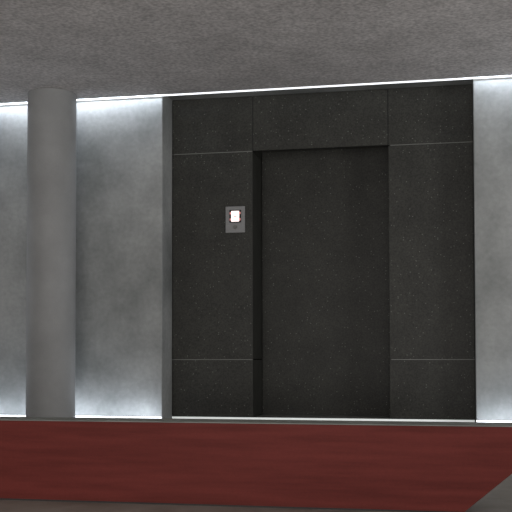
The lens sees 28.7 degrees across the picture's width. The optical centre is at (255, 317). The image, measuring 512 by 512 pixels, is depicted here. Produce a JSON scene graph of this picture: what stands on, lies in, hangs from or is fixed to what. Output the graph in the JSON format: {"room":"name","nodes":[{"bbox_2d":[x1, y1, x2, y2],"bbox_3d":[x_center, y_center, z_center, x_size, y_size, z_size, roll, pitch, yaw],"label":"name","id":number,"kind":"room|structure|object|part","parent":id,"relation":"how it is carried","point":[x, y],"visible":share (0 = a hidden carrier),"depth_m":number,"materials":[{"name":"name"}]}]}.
{"room":"elevator lobby","nodes":[
{"label":"elevator lobby","id":0,"kind":"room"},
{"bbox_2d":[0,96,178,417],"bbox_3d":[-3.864,-0.690,10.266,6.315,3.350,0.900,-1,-2,12],"label":"wall","id":1,"kind":"structure","parent":0,"point":[123,351],"depth_m":9.30,"materials":[{"name":"concrete"}]},
{"bbox_2d":[0,75,511,104],"bbox_3d":[-0.195,-2.067,9.090,14.000,0.033,0.019,-1,-2,12],"label":"strip light","id":2,"kind":"object","parent":1,"relation":"attached to","point":[505,75],"visible":0.25,"depth_m":8.99,"materials":[{"name":"white"}]},
{"bbox_2d":[168,79,472,100],"bbox_3d":[0.600,-2.243,9.403,2.805,0.322,0.900,-1,-2,12],"label":"trim","id":3,"kind":"structure","parent":1,"relation":"attached to","point":[467,81],"depth_m":9.17,"materials":[{"name":"concrete"}]},
{"bbox_2d":[0,0,511,103],"bbox_3d":[-1.515,-2.443,2.674,14.000,0.385,12.860,-1,-2,12],"label":"ceiling","id":4,"kind":"structure","parent":0,"point":[90,49],"depth_m":7.61,"materials":[{"name":"paint"}]},
{"bbox_2d":[0,415,511,511],"bbox_3d":[-1.375,0.785,3.218,14.000,0.100,14.200,-1,-2,12],"label":"floor","id":5,"kind":"structure","parent":0,"point":[499,499],"depth_m":4.01,"materials":[{"name":"stone"}]},
{"bbox_2d":[26,88,76,416],"bbox_3d":[-1.846,-0.545,9.019,0.436,2.965,0.436,-1,-2,12],"label":"column","id":6,"kind":"structure","parent":5,"relation":"on","point":[52,112],"depth_m":8.84,"materials":[{"name":"concrete"}]},
{"bbox_2d":[75,416,161,417],"bbox_3d":[-1.257,0.923,9.105,0.822,0.035,0.210,-1,-2,12],"label":"strip light","id":7,"kind":"object","parent":5,"relation":"on","point":[75,416],"depth_m":9.20,"materials":[{"name":"white plastic"}]},
{"bbox_2d":[0,416,511,511],"bbox_3d":[-1.439,0.608,4.405,5.400,0.338,0.193,-1,-2,12],"label":"rug","id":8,"kind":"object","parent":5,"relation":"on","point":[396,466],"visible":1,"depth_m":4.02,"materials":[{"name":"red carpet"}]},
{"bbox_2d":[172,84,474,418],"bbox_3d":[0.624,-0.576,9.447,2.799,3.002,0.492,-1,-2,12],"label":"elevator surround","id":9,"kind":"object","parent":5,"relation":"on","point":[218,144],"visible":1,"depth_m":9.25,"materials":[{"name":"black stone"}]},
{"bbox_3d":[-0.367,-1.809,9.694,0.781,0.517,0.490,-1,-2,12],"label":"panel","id":10,"kind":"part","parent":9,"relation":"part of","materials":[{"name":"stone"}]},
{"bbox_3d":[-0.365,-0.573,9.651,0.781,1.944,0.490,-1,-2,12],"label":"panel","id":11,"kind":"part","parent":9,"relation":"part of","materials":[{"name":"stone"}]},
{"bbox_3d":[-0.362,0.669,9.607,0.781,0.529,0.490,-1,-2,12],"label":"panel","id":12,"kind":"part","parent":9,"relation":"part of","materials":[{"name":"stone"}]},
{"bbox_2d":[226,206,244,232],"bbox_3d":[-0.195,-0.919,9.365,0.186,0.247,0.024,-1,-2,12],"label":"panel","id":13,"kind":"object","parent":9,"relation":"attached to","point":[235,215],"depth_m":9.36,"materials":[{"name":"grey metal"}]},
{"bbox_2d":[262,145,390,415],"bbox_3d":[0.680,-0.566,9.655,1.254,3.003,0.060,-1,-2,12],"label":"elevator door","id":14,"kind":"structure","parent":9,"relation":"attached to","point":[326,342],"depth_m":9.62,"materials":[{"name":"metal"}]},
{"bbox_3d":[1.623,-1.826,9.286,0.754,0.517,0.490,-1,-2,12],"label":"panel","id":15,"kind":"part","parent":9,"relation":"part of","materials":[{"name":"stone"}]},
{"bbox_3d":[1.625,-0.591,9.242,0.754,1.944,0.490,-1,-2,12],"label":"panel","id":16,"kind":"part","parent":9,"relation":"part of","materials":[{"name":"stone"}]},
{"bbox_3d":[1.627,0.651,9.199,0.754,0.529,0.490,-1,-2,12],"label":"panel","id":17,"kind":"part","parent":9,"relation":"part of","materials":[{"name":"stone"}]},
{"bbox_2d":[255,414,391,418],"bbox_3d":[0.640,0.937,9.392,1.258,0.020,0.490,-1,-2,12],"label":"sill","id":18,"kind":"structure","parent":5,"relation":"on","point":[262,415],"depth_m":9.36,"materials":[{"name":"metal"}]},
{"bbox_2d":[172,417,511,422],"bbox_3d":[0.701,0.907,8.731,2.968,0.035,0.263,-1,-2,12],"label":"strip light","id":19,"kind":"object","parent":5,"relation":"on","point":[426,420],"depth_m":9.11,"materials":[{"name":"white"}]},
{"bbox_2d":[472,77,511,420],"bbox_3d":[4.366,-0.764,8.578,4.880,3.350,0.900,-1,-2,12],"label":"wall","id":20,"kind":"structure","parent":0,"point":[491,97],"depth_m":8.59,"materials":[{"name":"concrete"}]}
]}

